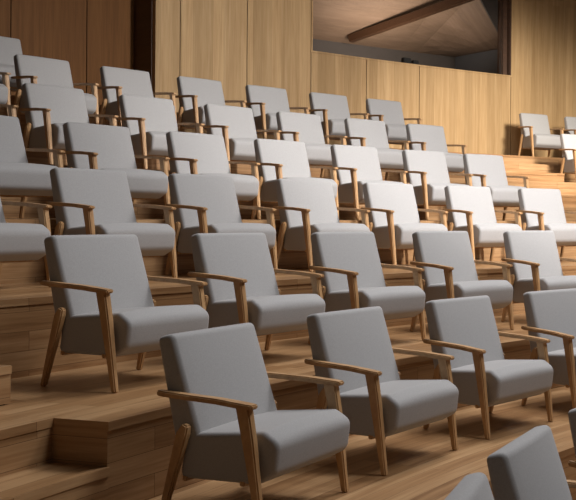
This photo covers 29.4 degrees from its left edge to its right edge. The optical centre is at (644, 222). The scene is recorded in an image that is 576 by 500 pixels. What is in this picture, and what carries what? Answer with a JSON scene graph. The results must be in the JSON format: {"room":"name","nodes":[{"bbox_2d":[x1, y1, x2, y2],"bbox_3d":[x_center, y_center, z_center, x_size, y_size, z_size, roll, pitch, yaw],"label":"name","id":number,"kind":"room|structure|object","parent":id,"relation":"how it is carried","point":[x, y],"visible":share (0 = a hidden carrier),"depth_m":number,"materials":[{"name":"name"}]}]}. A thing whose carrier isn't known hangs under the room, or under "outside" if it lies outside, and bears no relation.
{"room":"auditorium","nodes":[
{"label":"auditorium","id":0,"kind":"room"},
{"bbox_2d":[0,0,133,104],"bbox_3d":[-10.387,-2.987,11.698,0.816,4.100,11.765,1,0,27],"label":"wall","id":1,"kind":"structure","parent":0,"point":[90,35],"depth_m":14.94,"materials":[{"name":"brown wood"}]},
{"bbox_2d":[0,95,184,131],"bbox_3d":[-9.592,-1.179,10.413,2.878,0.750,9.499,1,0,25],"label":"tier","id":2,"kind":"object","parent":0,"point":[21,117],"visible":0.05,"depth_m":11.95,"materials":[{"name":"brown wood"}]},
{"bbox_2d":[0,36,22,91],"bbox_3d":[-8.310,-2.009,12.689,0.710,0.910,0.774,1,0,31],"label":"armchair","id":3,"kind":"object","parent":2,"relation":"on","point":[9,47],"visible":0.23,"depth_m":12.85,"materials":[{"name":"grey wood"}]},
{"bbox_2d":[133,0,143,70],"bbox_3d":[-7.946,-2.983,15.475,0.650,4.100,0.064,1,0,37],"label":"wall","id":4,"kind":"structure","parent":0,"point":[138,52],"depth_m":15.52,"materials":[{"name":"brown wood"}]},
{"bbox_2d":[144,0,152,85],"bbox_3d":[-1.519,-2.551,20.460,16.272,4.900,1.562,0,0,-35],"label":"wall","id":5,"kind":"structure","parent":0,"point":[148,4],"depth_m":15.31,"materials":[{"name":"brown wood"}]},
{"bbox_2d":[19,121,465,183],"bbox_3d":[-7.595,-0.736,11.784,4.278,0.750,13.432,1,0,30],"label":"tier","id":6,"kind":"object","parent":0,"point":[32,157],"visible":0.02,"depth_m":12.70,"materials":[{"name":"brown wood"}]},
{"bbox_2d":[0,72,10,115],"bbox_3d":[-7.620,-1.563,10.885,0.710,0.910,0.774,1,0,28],"label":"armchair","id":7,"kind":"object","parent":6,"relation":"on","point":[5,87],"visible":0.77,"depth_m":11.05,"materials":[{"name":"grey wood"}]},
{"bbox_2d":[11,54,98,123],"bbox_3d":[-7.115,-1.562,11.774,0.710,0.910,0.774,1,0,31],"label":"armchair","id":8,"kind":"object","parent":6,"relation":"on","point":[28,69],"visible":0.44,"depth_m":11.82,"materials":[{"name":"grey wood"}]},
{"bbox_2d":[97,66,176,126],"bbox_3d":[-6.572,-1.561,12.637,0.710,0.910,0.774,1,0,34],"label":"armchair","id":9,"kind":"object","parent":6,"relation":"on","point":[115,82],"visible":0.4,"depth_m":12.63,"materials":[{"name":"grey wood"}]},
{"bbox_2d":[175,76,246,132],"bbox_3d":[-5.992,-1.560,13.475,0.710,0.910,0.774,1,0,36],"label":"armchair","id":10,"kind":"object","parent":6,"relation":"on","point":[193,93],"visible":0.48,"depth_m":13.42,"materials":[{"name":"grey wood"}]},
{"bbox_2d":[245,85,309,138],"bbox_3d":[-5.382,-1.559,14.277,0.710,0.910,0.774,1,0,39],"label":"armchair","id":11,"kind":"object","parent":6,"relation":"on","point":[264,102],"visible":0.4,"depth_m":14.25,"materials":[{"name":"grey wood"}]},
{"bbox_2d":[309,92,369,143],"bbox_3d":[-4.730,-1.557,15.060,0.710,0.910,0.774,1,0,41],"label":"armchair","id":12,"kind":"object","parent":6,"relation":"on","point":[332,109],"visible":0.49,"depth_m":15.05,"materials":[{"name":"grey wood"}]},
{"bbox_2d":[366,99,422,149],"bbox_3d":[-4.069,-1.554,15.788,0.710,0.910,0.774,1,0,44],"label":"armchair","id":13,"kind":"object","parent":6,"relation":"on","point":[390,112],"visible":0.52,"depth_m":15.82,"materials":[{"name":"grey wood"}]},
{"bbox_2d":[0,163,514,220],"bbox_3d":[-5.846,-0.188,9.723,2.588,0.750,12.918,1,0,28],"label":"tier","id":14,"kind":"object","parent":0,"point":[10,211],"visible":0.01,"depth_m":10.33,"materials":[{"name":"brown wood"}]},
{"bbox_2d":[0,104,17,116],"bbox_3d":[-6.641,-1.024,9.489,0.710,0.910,0.774,1,0,27],"label":"armchair","id":15,"kind":"object","parent":14,"relation":"on","point":[11,108],"visible":0.15,"depth_m":9.70,"materials":[{"name":"brown wood"}]},
{"bbox_2d":[19,83,118,163],"bbox_3d":[-6.145,-1.024,10.418,0.710,0.910,0.774,1,0,30],"label":"armchair","id":16,"kind":"object","parent":14,"relation":"on","point":[47,108],"visible":0.56,"depth_m":10.32,"materials":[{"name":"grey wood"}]},
{"bbox_2d":[116,94,204,168],"bbox_3d":[-5.608,-1.024,11.309,0.710,0.910,0.774,1,0,33],"label":"armchair","id":17,"kind":"object","parent":14,"relation":"on","point":[148,120],"visible":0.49,"depth_m":11.22,"materials":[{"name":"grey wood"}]},
{"bbox_2d":[203,104,281,172],"bbox_3d":[-5.026,-1.022,12.170,0.710,0.910,0.774,1,0,36],"label":"armchair","id":18,"kind":"object","parent":14,"relation":"on","point":[236,125],"visible":0.52,"depth_m":12.12,"materials":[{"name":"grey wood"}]},
{"bbox_2d":[276,111,346,177],"bbox_3d":[-4.434,-1.021,12.956,0.710,0.910,0.774,1,0,38],"label":"armchair","id":19,"kind":"object","parent":14,"relation":"on","point":[300,127],"visible":0.57,"depth_m":12.95,"materials":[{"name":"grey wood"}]},
{"bbox_2d":[344,118,409,179],"bbox_3d":[-3.778,-1.019,13.740,0.710,0.910,0.774,1,0,41],"label":"armchair","id":20,"kind":"object","parent":14,"relation":"on","point":[359,132],"visible":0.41,"depth_m":13.74,"materials":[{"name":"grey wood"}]},
{"bbox_2d":[406,124,466,182],"bbox_3d":[-3.098,-1.016,14.475,0.710,0.910,0.774,1,0,44],"label":"armchair","id":21,"kind":"object","parent":14,"relation":"on","point":[421,137],"visible":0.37,"depth_m":14.51,"materials":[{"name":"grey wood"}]},
{"bbox_2d":[0,314,564,499],"bbox_3d":[-0.391,1.371,9.517,3.044,0.750,11.532,1,0,43],"label":"tier","id":22,"kind":"object","parent":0,"point":[130,431],"visible":0.28,"depth_m":5.43,"materials":[{"name":"brown wood"}]},
{"bbox_2d":[0,365,11,404],"bbox_3d":[-3.928,0.880,4.221,0.557,0.205,2.429,1,0,10],"label":"step","id":23,"kind":"structure","parent":22,"relation":"on","point":[5,370],"depth_m":5.29,"materials":[{"name":"brown wood"}]},
{"bbox_2d":[40,234,208,392],"bbox_3d":[-3.234,0.532,6.109,0.710,0.910,0.774,1,0,21],"label":"armchair","id":24,"kind":"object","parent":22,"relation":"on","point":[104,305],"visible":0.91,"depth_m":5.93,"materials":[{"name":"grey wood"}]},
{"bbox_2d":[188,233,324,349],"bbox_3d":[-2.809,0.531,7.098,0.710,0.910,0.774,1,0,26],"label":"armchair","id":25,"kind":"object","parent":22,"relation":"on","point":[238,270],"visible":0.84,"depth_m":6.99,"materials":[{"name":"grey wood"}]},
{"bbox_2d":[308,232,425,343],"bbox_3d":[-2.283,0.531,8.052,0.710,0.910,0.774,1,0,32],"label":"armchair","id":26,"kind":"object","parent":22,"relation":"on","point":[349,262],"visible":0.72,"depth_m":7.98,"materials":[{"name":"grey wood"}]},
{"bbox_2d":[410,231,513,331],"bbox_3d":[-1.671,0.533,8.943,0.710,0.910,0.774,1,0,37],"label":"armchair","id":27,"kind":"object","parent":22,"relation":"on","point":[448,262],"visible":0.73,"depth_m":8.89,"materials":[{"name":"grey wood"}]},
{"bbox_2d":[501,230,575,321],"bbox_3d":[-0.967,0.535,9.778,0.710,0.910,0.774,1,0,43],"label":"armchair","id":28,"kind":"object","parent":22,"relation":"on","point":[534,257],"visible":0.73,"depth_m":9.74,"materials":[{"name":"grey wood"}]},
{"bbox_2d":[0,260,575,378],"bbox_3d":[-1.658,0.859,9.464,3.880,0.750,17.114,1,0,37],"label":"tier","id":29,"kind":"object","parent":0,"point":[27,311],"visible":0.16,"depth_m":6.60,"materials":[{"name":"brown wood"}]},
{"bbox_2d":[0,199,51,286],"bbox_3d":[-4.746,0.015,6.926,0.710,0.910,0.774,1,0,22],"label":"armchair","id":30,"kind":"object","parent":29,"relation":"on","point":[19,242],"visible":0.89,"depth_m":6.96,"materials":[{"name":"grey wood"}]},
{"bbox_2d":[46,167,177,279],"bbox_3d":[-4.312,0.014,7.912,0.710,0.910,0.774,1,0,26],"label":"armchair","id":31,"kind":"object","parent":29,"relation":"on","point":[86,201],"visible":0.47,"depth_m":7.89,"materials":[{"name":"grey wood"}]},
{"bbox_2d":[165,173,277,274],"bbox_3d":[-3.824,0.014,8.829,0.710,0.910,0.774,1,0,30],"label":"armchair","id":32,"kind":"object","parent":29,"relation":"on","point":[203,203],"visible":0.62,"depth_m":8.79,"materials":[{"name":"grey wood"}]},
{"bbox_2d":[273,178,369,271],"bbox_3d":[-3.227,0.015,9.771,0.710,0.910,0.774,1,0,35],"label":"armchair","id":33,"kind":"object","parent":29,"relation":"on","point":[306,207],"visible":0.64,"depth_m":9.69,"materials":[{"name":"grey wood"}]},
{"bbox_2d":[360,182,447,264],"bbox_3d":[-2.606,0.016,10.603,0.710,0.910,0.774,1,0,39],"label":"armchair","id":34,"kind":"object","parent":29,"relation":"on","point":[393,216],"visible":0.73,"depth_m":10.53,"materials":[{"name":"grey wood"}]},
{"bbox_2d":[442,185,522,261],"bbox_3d":[-1.895,0.019,11.420,0.710,0.910,0.774,1,0,43],"label":"armchair","id":35,"kind":"object","parent":29,"relation":"on","point":[470,209],"visible":0.75,"depth_m":11.37,"materials":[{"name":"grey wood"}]},
{"bbox_2d":[516,188,575,256],"bbox_3d":[-1.139,0.022,12.167,0.774,0.910,0.710,0,0,-42],"label":"armchair","id":36,"kind":"object","parent":29,"relation":"on","point":[542,209],"visible":0.67,"depth_m":12.16,"materials":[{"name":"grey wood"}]},
{"bbox_2d":[0,218,575,283],"bbox_3d":[-2.196,0.354,11.018,4.282,0.750,19.494,1,0,39],"label":"tier","id":37,"kind":"object","parent":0,"point":[34,271],"visible":0.14,"depth_m":8.91,"materials":[{"name":"brown wood"}]},
{"bbox_2d":[0,115,64,217],"bbox_3d":[-5.502,-0.492,8.355,0.710,0.910,0.774,1,0,25],"label":"armchair","id":38,"kind":"object","parent":37,"relation":"on","point":[23,179],"visible":0.81,"depth_m":8.38,"materials":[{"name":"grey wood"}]},
{"bbox_2d":[62,122,169,209],"bbox_3d":[-5.031,-0.492,9.280,0.710,0.910,0.774,1,0,29],"label":"armchair","id":39,"kind":"object","parent":37,"relation":"on","point":[87,146],"visible":0.61,"depth_m":9.28,"materials":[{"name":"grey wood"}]},
{"bbox_2d":[163,131,260,219],"bbox_3d":[-4.507,-0.492,10.171,0.710,0.910,0.774,1,0,32],"label":"armchair","id":40,"kind":"object","parent":37,"relation":"on","point":[188,153],"visible":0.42,"depth_m":10.20,"materials":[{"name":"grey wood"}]},
{"bbox_2d":[251,138,338,218],"bbox_3d":[-3.942,-0.491,11.010,0.710,0.910,0.774,1,0,36],"label":"armchair","id":41,"kind":"object","parent":37,"relation":"on","point":[284,159],"visible":0.56,"depth_m":11.01,"materials":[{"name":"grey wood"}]},
{"bbox_2d":[330,144,407,219],"bbox_3d":[-3.342,-0.489,11.797,0.710,0.910,0.774,1,0,39],"label":"armchair","id":42,"kind":"object","parent":37,"relation":"on","point":[357,165],"visible":0.56,"depth_m":11.76,"materials":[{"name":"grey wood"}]},
{"bbox_2d":[402,150,473,219],"bbox_3d":[-2.677,-0.487,12.570,0.710,0.910,0.774,1,0,43],"label":"armchair","id":43,"kind":"object","parent":37,"relation":"on","point":[428,174],"visible":0.56,"depth_m":12.53,"materials":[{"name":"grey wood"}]},
{"bbox_2d":[461,154,529,220],"bbox_3d":[-2.024,-0.484,13.245,0.774,0.910,0.710,0,0,-44],"label":"armchair","id":44,"kind":"object","parent":37,"relation":"on","point":[489,171],"visible":0.59,"depth_m":13.25,"materials":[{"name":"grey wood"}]},
{"bbox_2d":[519,207,575,220],"bbox_3d":[2.211,0.015,18.259,10.038,0.500,1.100,0,0,-29],"label":"step","id":45,"kind":"structure","parent":37,"relation":"on","point":[569,217],"depth_m":15.88,"materials":[{"name":"brown wood"}]},
{"bbox_2d":[149,386,575,499],"bbox_3d":[-0.163,1.848,7.078,3.090,0.750,10.908,1,0,35],"label":"tier","id":46,"kind":"object","parent":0,"point":[422,464],"visible":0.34,"depth_m":6.01,"materials":[{"name":"brown wood"}]},
{"bbox_2d":[0,462,109,499],"bbox_3d":[-3.073,1.474,3.602,0.446,0.500,2.733,1,0,7],"label":"step","id":47,"kind":"structure","parent":46,"relation":"on","point":[52,480],"depth_m":4.69,"materials":[{"name":"brown wood"}]},
{"bbox_2d":[0,414,53,476],"bbox_3d":[-3.962,1.367,3.516,1.550,0.750,3.520,1,0,6],"label":"step","id":48,"kind":"structure","parent":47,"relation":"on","point":[25,441],"depth_m":4.83,"materials":[{"name":"brown wood"}]},
{"bbox_2d":[157,323,349,499],"bbox_3d":[-2.010,1.011,5.068,0.710,0.910,0.774,1,0,16],"label":"armchair","id":49,"kind":"object","parent":46,"relation":"on","point":[229,426],"visible":1,"depth_m":4.87,"materials":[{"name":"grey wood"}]},
{"bbox_2d":[304,306,458,475],"bbox_3d":[-1.633,1.010,6.101,0.710,0.910,0.774,1,0,24],"label":"armchair","id":50,"kind":"object","parent":46,"relation":"on","point":[352,346],"visible":0.91,"depth_m":5.96,"materials":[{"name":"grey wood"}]},
{"bbox_2d":[423,295,552,439],"bbox_3d":[-1.125,1.010,7.062,0.710,0.910,0.774,1,0,32],"label":"armchair","id":51,"kind":"object","parent":46,"relation":"on","point":[463,328],"visible":0.84,"depth_m":6.95,"materials":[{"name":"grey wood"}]},
{"bbox_2d":[521,288,575,408],"bbox_3d":[-0.529,1.011,7.902,0.710,0.910,0.774,1,0,39],"label":"armchair","id":52,"kind":"object","parent":46,"relation":"on","point":[550,314],"visible":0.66,"depth_m":7.83,"materials":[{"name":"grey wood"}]},
{"bbox_2d":[152,0,575,157],"bbox_3d":[-1.419,-2.699,20.321,16.095,4.600,1.406,0,0,-35],"label":"wall","id":53,"kind":"structure","parent":0,"point":[238,44],"depth_m":18.06,"materials":[{"name":"brown wood"}]},
{"bbox_2d":[310,0,512,76],"bbox_3d":[-4.457,-4.016,18.828,4.347,2.005,0.456,0,0,-42],"label":"window","id":54,"kind":"structure","parent":53,"relation":"in","point":[504,6],"depth_m":20.12,"materials":[{"name":"brown wood"}]},
{"bbox_2d":[313,39,454,68],"bbox_3d":[-6.882,-3.746,20.584,6.565,4.000,0.289,0,0,-43],"label":"wall","id":55,"kind":"structure","parent":0,"point":[442,61],"depth_m":21.57,"materials":[{"name":"grey paint"}]},
{"bbox_2d":[313,0,497,56],"bbox_3d":[-5.929,-4.403,19.596,6.578,1.349,2.922,0,0,-43],"label":"ceiling","id":56,"kind":"structure","parent":0,"point":[465,29],"depth_m":20.68,"materials":[{"name":"wood"}]},
{"bbox_2d":[348,0,473,42],"bbox_3d":[-4.918,-4.297,20.438,2.852,0.919,0.150,1,0,14],"label":"beam","id":57,"kind":"structure","parent":56,"relation":"attached to","point":[439,7],"depth_m":20.41,"materials":[{"name":"brown wood"}]},
{"bbox_2d":[455,49,496,73],"bbox_3d":[-3.601,-3.723,21.672,0.060,4.000,2.850,0,0,-37],"label":"wall","id":58,"kind":"structure","parent":0,"point":[486,61],"depth_m":21.74,"materials":[{"name":"grey paint"}]},
{"bbox_2d":[389,148,575,182],"bbox_3d":[-0.132,-0.604,20.487,13.789,1.300,2.667,0,0,-32],"label":"tier","id":59,"kind":"object","parent":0,"point":[556,162],"visible":0.1,"depth_m":18.61,"materials":[{"name":"brown wood"}]},
{"bbox_2d":[518,113,564,156],"bbox_3d":[-2.050,-1.720,19.262,0.774,0.910,0.710,0,0,-37],"label":"armchair","id":60,"kind":"object","parent":59,"relation":"on","point":[535,130],"visible":0.87,"depth_m":19.21,"materials":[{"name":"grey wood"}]},
{"bbox_2d":[563,117,575,134],"bbox_3d":[-1.214,-1.716,19.868,0.774,0.910,0.710,0,0,-35],"label":"armchair","id":61,"kind":"object","parent":59,"relation":"on","point":[570,122],"visible":0.38,"depth_m":19.90,"materials":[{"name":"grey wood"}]},
{"bbox_2d":[480,0,497,31],"bbox_3d":[-4.956,-4.719,18.599,5.808,2.004,0.204,0,0,-43],"label":"wall booth header","id":62,"kind":"structure","parent":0,"point":[490,6],"depth_m":20.22,"materials":[{"name":"grey paint"}]},
{"bbox_2d":[507,180,575,194],"bbox_3d":[1.301,-0.232,19.355,11.588,0.900,2.688,0,0,-30],"label":"tier","id":63,"kind":"object","parent":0,"point":[566,188],"visible":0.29,"depth_m":16.48,"materials":[{"name":"brown wood"}]},
{"bbox_2d":[504,163,553,172],"bbox_3d":[-2.848,-0.879,17.547,2.501,0.400,0.762,0,0,-41],"label":"step","id":64,"kind":"structure","parent":63,"relation":"on","point":[521,167],"depth_m":17.73,"materials":[{"name":"brown wood"}]},
{"bbox_2d":[506,171,564,181],"bbox_3d":[-2.480,-0.794,16.976,2.227,0.190,0.706,0,0,-42],"label":"step","id":65,"kind":"structure","parent":63,"relation":"on","point":[534,176],"depth_m":17.09,"materials":[{"name":"brown wood"}]},
{"bbox_2d":[514,194,575,220],"bbox_3d":[1.994,-0.103,18.493,10.326,0.700,1.077,0,0,-30],"label":"step","id":66,"kind":"structure","parent":63,"relation":"on","point":[568,200],"depth_m":16.28,"materials":[{"name":"brown wood"}]},
{"bbox_2d":[559,134,575,176],"bbox_3d":[-1.088,-1.150,17.549,0.774,0.910,0.710,0,0,-38],"label":"armchair","id":67,"kind":"object","parent":63,"relation":"on","point":[568,141],"visible":0.98,"depth_m":17.50,"materials":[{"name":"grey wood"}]},
{"bbox_3d":[-6.001,-2.384,19.649,6.495,0.100,6.355,0,0,0],"label":"floor","id":68,"kind":"structure","parent":0,"visible":0},
{"bbox_2d":[401,57,420,64],"bbox_3d":[-4.663,-2.837,19.299,0.400,0.830,0.300,0,0,-42],"label":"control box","id":69,"kind":"object","parent":68,"relation":"on","point":[403,60],"visible":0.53,"depth_m":19.23,"materials":[{"name":"black plastic"}]},
{"bbox_2d":[401,57,410,62],"bbox_3d":[-4.712,-3.192,19.251,0.160,0.120,0.120,0,0,-42],"label":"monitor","id":70,"kind":"object","parent":69,"relation":"on","point":[408,60],"depth_m":19.20,"materials":[{"name":"black plastic"}]},
{"bbox_3d":[0.771,2.401,5.995,4.659,1.000,6.466,0,0,0],"label":"tier","id":71,"kind":"object","parent":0,"visible":0},
{"bbox_2d":[444,472,493,499],"bbox_3d":[-0.387,1.446,3.572,0.710,0.910,0.774,0,0,3],"label":"armchair","id":72,"kind":"object","parent":71,"relation":"on","point":[474,486],"visible":1,"depth_m":3.69,"materials":[{"name":"grey fabric"}]},
{"bbox_2d":[487,425,575,499],"bbox_3d":[-0.276,1.444,4.420,0.710,0.910,0.774,1,0,13],"label":"armchair","id":73,"kind":"object","parent":71,"relation":"on","point":[529,467],"visible":1,"depth_m":4.37,"materials":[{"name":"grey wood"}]},
{"bbox_2d":[568,408,575,467],"bbox_3d":[0.029,1.442,5.338,0.710,0.910,0.774,1,0,25],"label":"armchair","id":74,"kind":"object","parent":71,"relation":"on","point":[572,413],"visible":1,"depth_m":5.18,"materials":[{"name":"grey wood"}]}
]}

